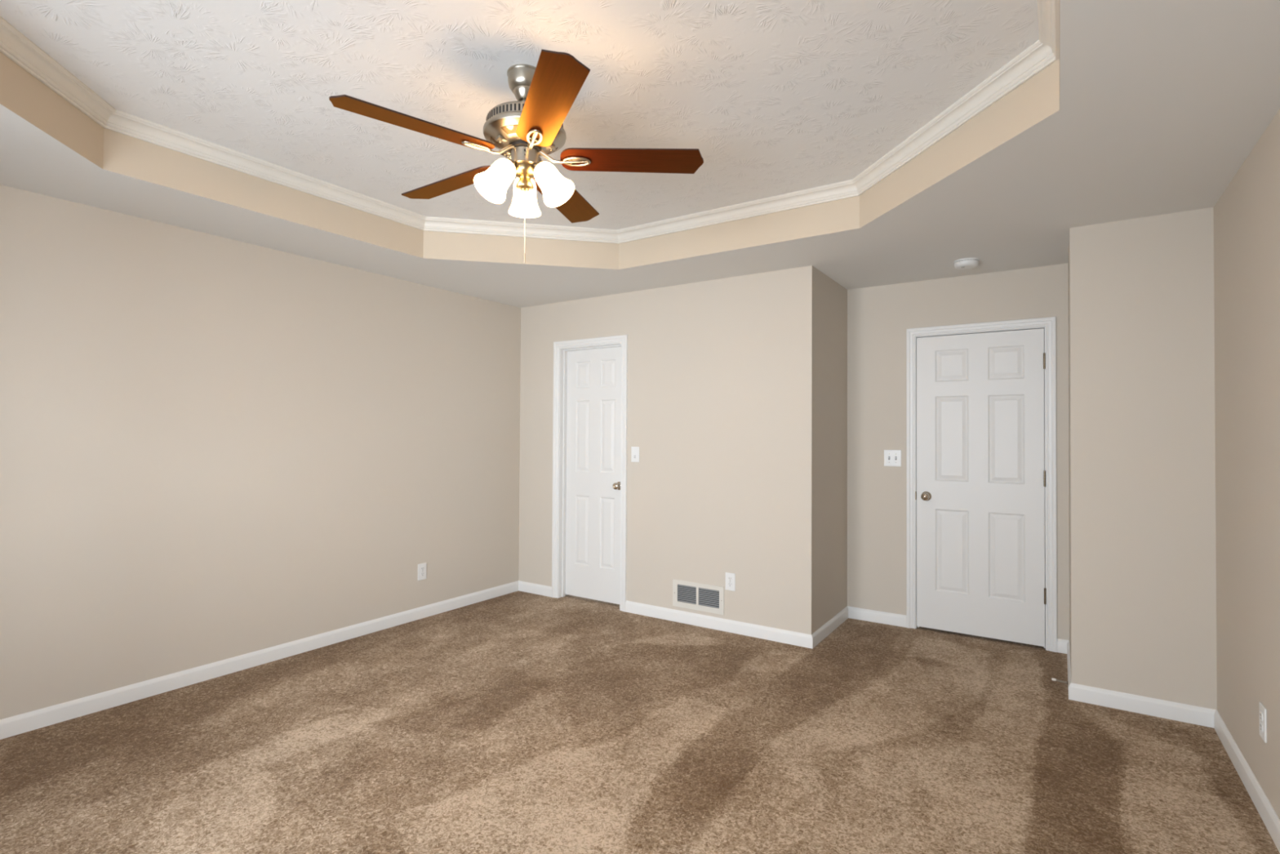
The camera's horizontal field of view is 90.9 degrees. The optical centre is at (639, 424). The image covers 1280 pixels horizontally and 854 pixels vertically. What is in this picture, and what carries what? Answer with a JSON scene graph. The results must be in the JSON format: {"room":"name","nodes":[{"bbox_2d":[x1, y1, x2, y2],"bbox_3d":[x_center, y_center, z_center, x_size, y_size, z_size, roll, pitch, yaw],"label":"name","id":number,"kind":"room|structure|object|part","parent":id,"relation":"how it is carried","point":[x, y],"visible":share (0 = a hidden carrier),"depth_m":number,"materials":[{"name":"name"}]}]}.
{"room":"empty bedroom","nodes":[
{"label":"empty bedroom","id":0,"kind":"room"},
{"bbox_2d":[0,184,520,719],"bbox_3d":[-2.335,0.054,3.610,0.115,2.784,4.730,0,-1,34],"label":"wall","id":1,"kind":"structure","parent":0,"point":[213,448],"depth_m":3.48,"materials":[{"name":"beige paint"}]},
{"bbox_2d":[0,580,551,739],"bbox_3d":[-2.132,1.354,3.452,0.390,0.083,4.500,0,-1,34],"label":"baseboard","id":2,"kind":"structure","parent":1,"relation":"attached to","point":[15,725],"depth_m":3.53,"materials":[{"name":"white paint"}]},
{"bbox_2d":[417,562,426,580],"bbox_3d":[-1.591,1.076,4.608,0.009,0.120,0.074,0,-1,34],"label":"wall outlet","id":3,"kind":"object","parent":1,"relation":"attached to","point":[422,567],"visible":1,"depth_m":4.60,"materials":[{"name":"white plastic"}]},
{"bbox_2d":[0,0,1039,230],"bbox_3d":[0.009,-1.314,2.934,4.774,0.060,6.165,0,-1,34],"label":"ceiling","id":4,"kind":"structure","parent":0,"point":[775,97],"depth_m":2.33,"materials":[{"name":"white paint"}]},
{"bbox_2d":[328,49,703,263],"bbox_3d":[-0.467,-0.944,2.288,1.215,0.707,1.261,1,-1,-38],"label":"ceiling fan","id":5,"kind":"object","parent":4,"relation":"hanging from","point":[529,128],"visible":1,"depth_m":2.27,"materials":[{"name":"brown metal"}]},
{"bbox_3d":[-0.734,-0.986,2.076,0.532,0.006,0.139,1,9,-38],"label":"blade","id":6,"kind":"part","parent":5,"relation":"part of","materials":[{"name":"brown wood"}]},
{"bbox_3d":[-0.754,-0.971,2.541,0.532,0.006,0.139,-1,9,34],"label":"blade","id":7,"kind":"part","parent":5,"relation":"part of","materials":[{"name":"brown wood"}]},
{"bbox_3d":[-0.499,-0.892,2.255,0.070,0.083,0.054,1,-2,-40],"label":"light bulb","id":8,"kind":"part","parent":5,"relation":"part of","materials":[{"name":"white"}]},
{"bbox_3d":[-0.514,-0.873,2.242,0.150,0.158,0.125,1,-2,-40],"label":"lamp shade","id":9,"kind":"part","parent":5,"relation":"part of","materials":[{"name":"white glass"}]},
{"bbox_3d":[-0.471,-0.936,2.281,0.064,0.045,0.054,1,-2,-40],"label":"lamp arm","id":10,"kind":"part","parent":5,"relation":"part of","materials":[{"name":"silver metal"}]},
{"bbox_3d":[-0.423,-0.742,2.314,0.004,0.234,0.003,-1,-2,34],"label":"pull chain","id":11,"kind":"part","parent":5,"relation":"part of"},
{"bbox_3d":[-0.423,-0.609,2.310,0.008,0.037,0.008,-1,-2,34],"label":"pull knob","id":12,"kind":"part","parent":5,"relation":"part of","materials":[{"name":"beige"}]},
{"bbox_3d":[-0.445,-0.867,2.435,0.125,0.158,0.150,0,-2,-10],"label":"lamp shade","id":13,"kind":"part","parent":5,"relation":"part of","materials":[{"name":"white glass"}]},
{"bbox_3d":[-0.366,-0.935,2.300,0.064,0.045,0.054,-1,-2,20],"label":"lamp arm","id":14,"kind":"part","parent":5,"relation":"part of","materials":[{"name":"silver metal"}]},
{"bbox_3d":[-0.285,-0.991,1.951,0.139,0.006,0.532,13,-6,-20],"label":"blade","id":15,"kind":"part","parent":5,"relation":"part of","materials":[{"name":"brown wood"}]},
{"bbox_3d":[-0.330,-0.891,2.286,0.070,0.083,0.054,-1,-2,20],"label":"light bulb","id":16,"kind":"part","parent":5,"relation":"part of","materials":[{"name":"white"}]},
{"bbox_3d":[-0.312,-0.872,2.279,0.150,0.158,0.125,-1,-2,20],"label":"lamp shade","id":17,"kind":"part","parent":5,"relation":"part of","materials":[{"name":"white glass"}]},
{"bbox_3d":[-0.318,-0.966,2.703,0.139,0.006,0.532,-12,-5,15],"label":"blade","id":18,"kind":"part","parent":5,"relation":"part of","materials":[{"name":"brown wood"}]},
{"bbox_3d":[-0.028,-0.979,2.339,0.532,0.006,0.139,0,-13,-2],"label":"blade","id":19,"kind":"part","parent":5,"relation":"part of","materials":[{"name":"brown wood"}]},
{"bbox_2d":[0,52,1059,269],"bbox_3d":[-0.414,-1.172,2.353,3.336,0.244,3.369,0,-1,34],"label":"wall","id":20,"kind":"structure","parent":0,"point":[1037,99],"depth_m":3.10,"materials":[{"name":"beige paint"}]},
{"bbox_2d":[0,0,1059,244],"bbox_3d":[-0.414,-1.258,2.354,3.296,0.072,3.329,0,-1,34],"label":"trim","id":21,"kind":"structure","parent":20,"relation":"attached to","point":[14,45],"depth_m":2.93,"materials":[{"name":"white paint"}]},
{"bbox_2d":[0,591,1279,853],"bbox_3d":[-0.009,1.400,2.938,4.534,0.001,6.000,0,-1,34],"label":"floor","id":22,"kind":"structure","parent":0,"point":[517,722],"depth_m":2.65,"materials":[{"name":"brown carpet"}]},
{"bbox_2d":[0,0,1279,307],"bbox_3d":[0.002,-1.050,2.967,4.514,0.020,6.010,0,-1,34],"label":"ceiling","id":23,"kind":"structure","parent":0,"point":[1162,103],"depth_m":2.70,"materials":[{"name":"white paint"}]},
{"bbox_2d":[953,257,979,269],"bbox_3d":[2.029,-0.994,3.916,0.144,0.044,0.144,0,-1,34],"label":"smoke detector","id":24,"kind":"object","parent":23,"relation":"attached to","point":[966,263],"visible":1,"depth_m":3.87,"materials":[{"name":"white plastic"}]},
{"bbox_2d":[518,267,794,631],"bbox_3d":[0.013,0.084,4.818,2.452,2.784,0.115,0,-1,34],"label":"wall","id":25,"kind":"structure","parent":0,"point":[710,490],"depth_m":4.49,"materials":[{"name":"beige paint"}]},
{"bbox_2d":[551,334,627,611],"bbox_3d":[-0.380,0.371,5.065,0.743,2.112,0.132,0,-1,34],"label":"door","id":26,"kind":"structure","parent":25,"relation":"in","point":[590,406],"depth_m":5.11,"materials":[{"name":"white paint"}]},
{"bbox_3d":[-0.179,0.481,4.921,0.066,0.066,0.064,0,-1,34],"label":"knob","id":27,"kind":"part","parent":26,"relation":"part of","materials":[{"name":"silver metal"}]},
{"bbox_2d":[631,446,639,462],"bbox_3d":[-0.037,0.227,4.774,0.071,0.116,0.010,0,-1,34],"label":"light switch","id":28,"kind":"object","parent":25,"relation":"attached to","point":[634,450],"visible":1,"depth_m":4.77,"materials":[{"name":"white plastic"}]},
{"bbox_2d":[672,578,724,614],"bbox_3d":[0.408,1.218,4.460,0.408,0.192,0.009,0,-1,34],"label":"air vent","id":29,"kind":"object","parent":25,"relation":"in","point":[686,594],"visible":1,"depth_m":4.46,"materials":[{"name":"white metal"}]},
{"bbox_2d":[724,572,735,591],"bbox_3d":[0.619,1.079,4.323,0.074,0.120,0.009,0,-1,34],"label":"wall outlet","id":30,"kind":"object","parent":25,"relation":"attached to","point":[730,578],"visible":1,"depth_m":4.32,"materials":[{"name":"white plastic"}]},
{"bbox_2d":[625,600,906,648],"bbox_3d":[0.888,1.386,4.622,1.851,0.083,0.823,0,-1,34],"label":"baseboard","id":31,"kind":"structure","parent":25,"relation":"attached to","point":[810,641],"depth_m":4.43,"materials":[{"name":"white paint"}]},
{"bbox_2d":[793,265,847,634],"bbox_3d":[1.306,0.086,4.443,0.115,2.784,0.925,0,-1,34],"label":"wall","id":32,"kind":"structure","parent":0,"point":[820,303],"depth_m":4.17,"materials":[{"name":"beige paint"}]},
{"bbox_2d":[847,263,1069,639],"bbox_3d":[2.146,0.089,4.370,1.366,2.784,0.115,0,-1,34],"label":"wall","id":33,"kind":"structure","parent":0,"point":[879,317],"depth_m":4.51,"materials":[{"name":"beige paint"}]},
{"bbox_2d":[884,449,901,466],"bbox_3d":[1.808,0.241,4.513,0.118,0.118,0.018,0,-1,34],"label":"light switch","id":34,"kind":"object","parent":33,"relation":"attached to","point":[891,457],"visible":1,"depth_m":4.51,"materials":[{"name":"white plastic"}]},
{"bbox_2d":[906,316,1057,652],"bbox_3d":[2.273,0.376,4.241,0.885,2.109,0.180,0,-1,34],"label":"door","id":35,"kind":"structure","parent":33,"relation":"in","point":[981,397],"depth_m":4.20,"materials":[{"name":"white paint"}]},
{"bbox_3d":[1.978,0.499,4.367,0.066,0.066,0.067,0,-1,34],"label":"knob","id":36,"kind":"part","parent":35,"relation":"part of","materials":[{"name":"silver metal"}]},
{"bbox_2d":[1067,207,1217,709],"bbox_3d":[2.723,0.080,3.499,0.561,2.784,0.925,0,-1,34],"label":"wall","id":37,"kind":"structure","parent":0,"point":[1142,439],"depth_m":3.10,"materials":[{"name":"beige paint"}]},
{"bbox_2d":[1051,677,1068,684],"bbox_3d":[2.265,1.385,3.400,0.074,0.020,0.020,0,-1,34],"label":"door stop","id":38,"kind":"object","parent":37,"relation":"attached to","point":[1052,678],"visible":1,"depth_m":3.40,"materials":[{"name":"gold metal"}]},
{"bbox_2d":[1213,108,1279,818],"bbox_3d":[1.725,0.046,1.391,0.115,2.784,5.540,0,-1,34],"label":"wall","id":39,"kind":"structure","parent":0,"point":[1246,215],"depth_m":2.41,"materials":[{"name":"beige paint"}]},
{"bbox_2d":[1057,638,1279,852],"bbox_3d":[1.410,1.348,1.579,0.625,0.083,5.310,0,-1,34],"label":"baseboard","id":40,"kind":"structure","parent":39,"relation":"attached to","point":[1206,717],"depth_m":2.99,"materials":[{"name":"white paint"}]},
{"bbox_2d":[1258,702,1266,742],"bbox_3d":[2.235,1.068,2.262,0.009,0.120,0.074,0,-1,34],"label":"wall outlet","id":41,"kind":"object","parent":39,"relation":"attached to","point":[1263,711],"visible":1,"depth_m":2.25,"materials":[{"name":"white plastic"}]},
{"bbox_2d":[1259,722,1262,732],"bbox_3d":[2.232,1.087,2.264,0.003,0.027,0.034,0,-1,34],"label":"receptacle","id":42,"kind":"object","parent":41,"relation":"attached to","point":[1260,723],"depth_m":2.26,"materials":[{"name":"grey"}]},
{"bbox_2d":[1259,711,1262,720],"bbox_3d":[2.233,1.048,2.264,0.003,0.027,0.034,0,-1,34],"label":"receptacle","id":43,"kind":"object","parent":41,"relation":"attached to","point":[1260,712],"depth_m":2.26,"materials":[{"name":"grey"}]}
]}

